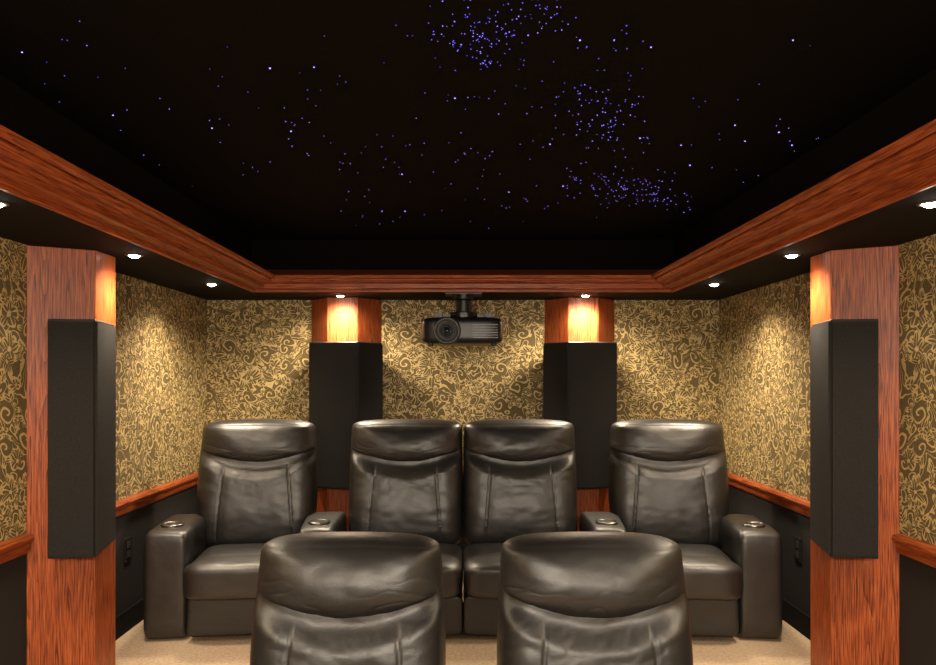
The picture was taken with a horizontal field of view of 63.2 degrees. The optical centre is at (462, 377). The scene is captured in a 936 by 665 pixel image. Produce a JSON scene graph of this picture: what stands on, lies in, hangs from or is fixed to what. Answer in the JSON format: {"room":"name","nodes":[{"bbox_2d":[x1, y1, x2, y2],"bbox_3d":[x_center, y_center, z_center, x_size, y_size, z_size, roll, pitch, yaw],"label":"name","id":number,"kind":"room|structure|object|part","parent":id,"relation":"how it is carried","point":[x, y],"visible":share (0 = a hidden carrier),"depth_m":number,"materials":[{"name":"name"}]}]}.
{"room":"home theater","nodes":[
{"label":"home theater","id":0,"kind":"room"},
{"bbox_2d":[0,237,206,664],"bbox_3d":[-2.060,0.345,2.370,0.120,2.910,7.140,0,0,0],"label":"wall","id":1,"kind":"structure","parent":0,"point":[161,332],"depth_m":4.60,"materials":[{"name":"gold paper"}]},
{"bbox_2d":[0,533,33,563],"bbox_3d":[-1.980,0.755,1.137,0.040,0.090,4.675,0,0,0],"label":"trim","id":2,"kind":"structure","parent":1,"relation":"attached to","point":[12,548],"depth_m":3.35,"materials":[{"name":"red wood"}]},
{"bbox_2d":[27,245,114,664],"bbox_3d":[-1.875,0.446,3.745,0.250,2.109,0.527,0,0,0],"label":"wooden column","id":3,"kind":"structure","parent":1,"relation":"attached to","point":[71,601],"depth_m":3.54,"materials":[{"name":"red wood"}]},
{"bbox_2d":[48,319,115,558],"bbox_3d":[-1.756,0.273,3.590,0.208,1.075,0.396,0,0,0],"label":"wall speaker","id":4,"kind":"object","parent":3,"relation":"attached to","point":[81,352],"visible":1,"depth_m":3.41,"materials":[{"name":"fabric"}]},
{"bbox_2d":[124,536,131,562],"bbox_3d":[-1.994,1.020,4.530,0.013,0.140,0.090,0,0,0],"label":"wall outlet","id":5,"kind":"object","parent":1,"relation":"attached to","point":[127,541],"visible":1,"depth_m":4.51,"materials":[{"name":"black plastic"}]},
{"bbox_2d":[115,598,143,640],"bbox_3d":[-1.991,1.435,4.985,0.018,0.130,1.910,0,0,0],"label":"baseboard","id":6,"kind":"structure","parent":1,"relation":"attached to","point":[126,620],"depth_m":4.52,"materials":[{"name":"black paint"}]},
{"bbox_2d":[116,472,197,516],"bbox_3d":[-1.980,0.755,4.980,0.040,0.090,1.920,0,0,0],"label":"trim","id":7,"kind":"structure","parent":1,"relation":"attached to","point":[131,503],"depth_m":4.86,"materials":[{"name":"red wood"}]},
{"bbox_2d":[207,300,718,553],"bbox_3d":[0.000,0.345,6.000,4.240,2.910,0.120,0,0,0],"label":"wall","id":8,"kind":"structure","parent":0,"point":[258,350],"depth_m":5.94,"materials":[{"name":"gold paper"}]},
{"bbox_2d":[312,297,380,530],"bbox_3d":[-0.910,0.446,5.840,0.546,2.109,0.200,0,0,0],"label":"wooden column","id":9,"kind":"structure","parent":8,"relation":"attached to","point":[334,319],"depth_m":5.74,"materials":[{"name":"red wood"}]},
{"bbox_2d":[309,342,382,488],"bbox_3d":[-0.870,0.273,5.690,0.529,1.075,0.317,0,0,0],"label":"wall speaker","id":10,"kind":"object","parent":9,"relation":"attached to","point":[346,378],"visible":0.7,"depth_m":5.57,"materials":[{"name":"fabric"}]},
{"bbox_2d":[545,297,613,531],"bbox_3d":[0.910,0.446,5.840,0.546,2.109,0.200,0,0,0],"label":"wooden column","id":11,"kind":"structure","parent":8,"relation":"attached to","point":[570,319],"depth_m":5.74,"materials":[{"name":"red wood"}]},
{"bbox_2d":[543,342,616,488],"bbox_3d":[0.870,0.273,5.690,0.529,1.075,0.317,0,0,0],"label":"wall speaker","id":12,"kind":"object","parent":11,"relation":"attached to","point":[580,378],"visible":0.7,"depth_m":5.57,"materials":[{"name":"fabric"}]},
{"bbox_2d":[115,619,810,664],"bbox_3d":[0.000,1.700,4.660,4.000,0.400,2.560,0,0,0],"label":"floor","id":13,"kind":"structure","parent":0,"point":[792,647],"depth_m":4.20,"materials":[{"name":"beige carpet"}]},
{"bbox_2d":[143,419,346,638],"bbox_3d":[-1.300,0.888,4.698,1.132,1.229,0.993,0,0,-7],"label":"recliner","id":14,"kind":"object","parent":13,"relation":"on","point":[257,484],"visible":0.85,"depth_m":4.80,"materials":[{"name":"leather"}]},
{"bbox_3d":[-1.731,1.186,4.628,0.254,0.634,0.644,0,0,-6],"label":"armrest","id":15,"kind":"part","parent":14,"relation":"part of","materials":[{"name":"leather"}]},
{"bbox_3d":[-1.285,1.133,4.563,0.642,0.236,0.715,0,0,-6],"label":"seat","id":16,"kind":"part","parent":14,"relation":"part of","materials":[{"name":"leather"}]},
{"bbox_3d":[-1.345,0.710,4.998,0.770,0.780,0.375,0,0,-6],"label":"backrest","id":17,"kind":"part","parent":14,"relation":"part of","materials":[{"name":"leather"}]},
{"bbox_3d":[-0.865,1.188,4.727,0.258,0.628,0.644,0,0,-6],"label":"armrest","id":18,"kind":"part","parent":14,"relation":"part of","materials":[{"name":"leather"}]},
{"bbox_2d":[349,419,462,634],"bbox_3d":[-0.374,0.887,4.700,0.747,1.226,0.987,0,0,0],"label":"recliner","id":19,"kind":"object","parent":13,"relation":"on","point":[406,475],"visible":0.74,"depth_m":4.87,"materials":[{"name":"leather"}]},
{"bbox_3d":[-0.373,0.710,5.004,0.745,0.780,0.374,0,0,0],"label":"backrest","id":20,"kind":"part","parent":19,"relation":"part of","materials":[{"name":"leather"}]},
{"bbox_3d":[-0.373,1.133,4.565,0.746,0.235,0.715,0,0,0],"label":"seat","id":21,"kind":"part","parent":19,"relation":"part of","materials":[{"name":"leather"}]},
{"bbox_2d":[463,419,576,634],"bbox_3d":[0.373,0.887,4.700,0.746,1.226,0.987,0,0,0],"label":"recliner","id":22,"kind":"object","parent":13,"relation":"on","point":[519,475],"visible":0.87,"depth_m":4.86,"materials":[{"name":"leather"}]},
{"bbox_3d":[0.373,1.133,4.565,0.745,0.235,0.715,0,0,0],"label":"seat","id":23,"kind":"part","parent":22,"relation":"part of","materials":[{"name":"leather"}]},
{"bbox_3d":[0.373,0.710,5.004,0.745,0.780,0.375,0,0,0],"label":"backrest","id":24,"kind":"part","parent":22,"relation":"part of","materials":[{"name":"leather"}]},
{"bbox_2d":[579,419,782,638],"bbox_3d":[1.300,0.888,4.699,1.133,1.228,0.993,0,0,7],"label":"recliner","id":25,"kind":"object","parent":13,"relation":"on","point":[668,478],"visible":0.83,"depth_m":4.81,"materials":[{"name":"leather"}]},
{"bbox_3d":[0.865,1.187,4.728,0.258,0.628,0.642,0,0,6],"label":"armrest","id":26,"kind":"part","parent":25,"relation":"part of","materials":[{"name":"leather"}]},
{"bbox_3d":[1.345,0.710,4.998,0.770,0.780,0.375,0,0,6],"label":"backrest","id":27,"kind":"part","parent":25,"relation":"part of","materials":[{"name":"leather"}]},
{"bbox_3d":[1.285,1.134,4.564,0.643,0.235,0.714,0,0,6],"label":"seat","id":28,"kind":"part","parent":25,"relation":"part of","materials":[{"name":"leather"}]},
{"bbox_3d":[1.731,1.185,4.628,0.254,0.633,0.643,0,0,6],"label":"armrest","id":29,"kind":"part","parent":25,"relation":"part of","materials":[{"name":"leather"}]},
{"bbox_2d":[0,0,935,299],"bbox_3d":[0.000,-0.850,2.370,4.000,0.480,7.140,0,0,0],"label":"ceiling","id":30,"kind":"structure","parent":0,"point":[855,78],"depth_m":2.80,"materials":[{"name":"black paint"}]},
{"bbox_2d":[0,201,9,207],"bbox_3d":[-1.630,-0.611,2.650,0.086,0.034,0.086,0,0,0],"label":"recessed light","id":31,"kind":"object","parent":30,"relation":"in","point":[2,204],"visible":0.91,"depth_m":2.65,"materials":[{"name":"grey glass"}]},
{"bbox_2d":[125,254,143,257],"bbox_3d":[-1.630,-0.611,3.770,0.086,0.034,0.086,0,0,0],"label":"recessed light","id":32,"kind":"object","parent":30,"relation":"in","point":[128,255],"visible":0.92,"depth_m":3.75,"materials":[{"name":"grey glass"}]},
{"bbox_2d":[0,125,274,291],"bbox_3d":[-1.371,-0.679,2.365,0.217,0.162,5.930,0,0,0],"label":"trim","id":33,"kind":"structure","parent":30,"relation":"attached to","point":[30,172],"depth_m":2.89,"materials":[{"name":"red wood"}]},
{"bbox_2d":[205,283,218,285],"bbox_3d":[-1.630,-0.611,4.930,0.086,0.034,0.086,0,0,0],"label":"recessed light","id":34,"kind":"object","parent":30,"relation":"in","point":[209,284],"visible":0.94,"depth_m":4.91,"materials":[{"name":"grey glass"}]},
{"bbox_2d":[422,292,502,346],"bbox_3d":[-0.005,-0.414,5.402,0.570,0.390,0.455,0,0,0],"label":"projector","id":35,"kind":"object","parent":30,"relation":"attached to","point":[461,327],"visible":1,"depth_m":5.22,"materials":[{"name":"plastic"}]},
{"bbox_3d":[-0.110,-0.324,5.205,0.086,0.086,0.020,0,0,0],"label":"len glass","id":36,"kind":"part","parent":35,"relation":"part of","materials":[{"name":"black glass"}]},
{"bbox_2d":[472,324,497,337],"bbox_3d":[0.152,-0.322,5.218,0.175,0.095,0.023,0,0,0],"label":"vent","id":37,"kind":"object","parent":35,"relation":"attached to","point":[478,330],"depth_m":5.21,"materials":[{"name":"grey plastic"}]},
{"bbox_2d":[255,270,670,291],"bbox_3d":[0.000,-0.679,5.221,2.960,0.162,0.217,0,0,0],"label":"trim","id":38,"kind":"structure","parent":30,"relation":"attached to","point":[284,280],"depth_m":5.21,"materials":[{"name":"red wood"}]},
{"bbox_2d":[707,283,720,285],"bbox_3d":[1.630,-0.611,4.930,0.086,0.034,0.086,0,0,0],"label":"recessed light","id":39,"kind":"object","parent":30,"relation":"in","point":[711,284],"visible":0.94,"depth_m":4.91,"materials":[{"name":"grey glass"}]},
{"bbox_2d":[782,254,800,257],"bbox_3d":[1.630,-0.611,3.770,0.086,0.034,0.086,0,0,0],"label":"recessed light","id":40,"kind":"object","parent":30,"relation":"in","point":[785,255],"visible":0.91,"depth_m":3.75,"materials":[{"name":"grey glass"}]},
{"bbox_2d":[651,119,935,291],"bbox_3d":[1.371,-0.679,2.365,0.217,0.162,5.930,0,0,0],"label":"trim","id":41,"kind":"structure","parent":30,"relation":"attached to","point":[906,167],"depth_m":2.84,"materials":[{"name":"red wood"}]},
{"bbox_2d":[916,200,935,207],"bbox_3d":[1.630,-0.611,2.650,0.086,0.034,0.086,0,0,0],"label":"recessed light","id":42,"kind":"object","parent":30,"relation":"in","point":[927,204],"visible":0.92,"depth_m":2.64,"materials":[{"name":"grey glass"}]},
{"bbox_2d":[719,234,935,664],"bbox_3d":[2.060,0.345,2.370,0.120,2.910,7.140,0,0,0],"label":"wall","id":43,"kind":"structure","parent":0,"point":[764,332],"depth_m":4.52,"materials":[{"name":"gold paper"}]},
{"bbox_2d":[728,472,809,516],"bbox_3d":[1.980,0.755,4.980,0.040,0.090,1.920,0,0,0],"label":"trim","id":44,"kind":"structure","parent":43,"relation":"attached to","point":[794,503],"depth_m":4.86,"materials":[{"name":"red wood"}]},
{"bbox_2d":[782,598,810,640],"bbox_3d":[1.991,1.435,4.985,0.018,0.130,1.910,0,0,0],"label":"baseboard","id":45,"kind":"structure","parent":43,"relation":"attached to","point":[799,620],"depth_m":4.52,"materials":[{"name":"black paint"}]},
{"bbox_2d":[794,536,801,562],"bbox_3d":[1.994,1.020,4.530,0.013,0.140,0.090,0,0,0],"label":"wall outlet","id":46,"kind":"object","parent":43,"relation":"attached to","point":[797,541],"visible":1,"depth_m":4.51,"materials":[{"name":"black plastic"}]},
{"bbox_2d":[811,245,898,664],"bbox_3d":[1.875,0.446,3.745,0.250,2.109,0.527,0,0,0],"label":"wooden column","id":47,"kind":"structure","parent":43,"relation":"attached to","point":[855,601],"depth_m":3.54,"materials":[{"name":"red wood"}]},
{"bbox_2d":[810,319,877,558],"bbox_3d":[1.756,0.273,3.590,0.208,1.075,0.396,0,0,0],"label":"wall speaker","id":48,"kind":"object","parent":47,"relation":"attached to","point":[843,352],"visible":1,"depth_m":3.41,"materials":[{"name":"fabric"}]},
{"bbox_2d":[892,533,935,567],"bbox_3d":[1.980,0.755,1.137,0.040,0.090,4.675,0,0,0],"label":"trim","id":49,"kind":"structure","parent":43,"relation":"attached to","point":[921,551],"depth_m":3.31,"materials":[{"name":"red wood"}]},
{"bbox_3d":[0.000,1.850,1.090,4.000,0.100,4.580,0,0,0],"label":"floor","id":50,"kind":"structure","parent":0,"visible":0},
{"bbox_2d":[250,531,445,664],"bbox_3d":[-0.445,1.188,2.440,1.077,1.228,0.987,0,0,0],"label":"recliner","id":51,"kind":"object","parent":50,"relation":"on","point":[348,597],"visible":1,"depth_m":2.66,"materials":[{"name":"leather"}]},
{"bbox_3d":[-0.412,1.010,2.743,0.700,0.780,0.376,0,0,0],"label":"backrest","id":52,"kind":"part","parent":51,"relation":"part of","materials":[{"name":"leather"}]},
{"bbox_2d":[497,531,692,664],"bbox_3d":[0.583,1.188,2.441,0.922,1.227,0.987,0,0,0],"label":"recliner","id":53,"kind":"object","parent":50,"relation":"on","point":[583,597],"visible":1,"depth_m":2.66,"materials":[{"name":"leather"}]},
{"bbox_3d":[0.472,1.010,2.743,0.700,0.780,0.375,0,0,0],"label":"backrest","id":54,"kind":"part","parent":53,"relation":"part of","materials":[{"name":"leather"}]}
]}

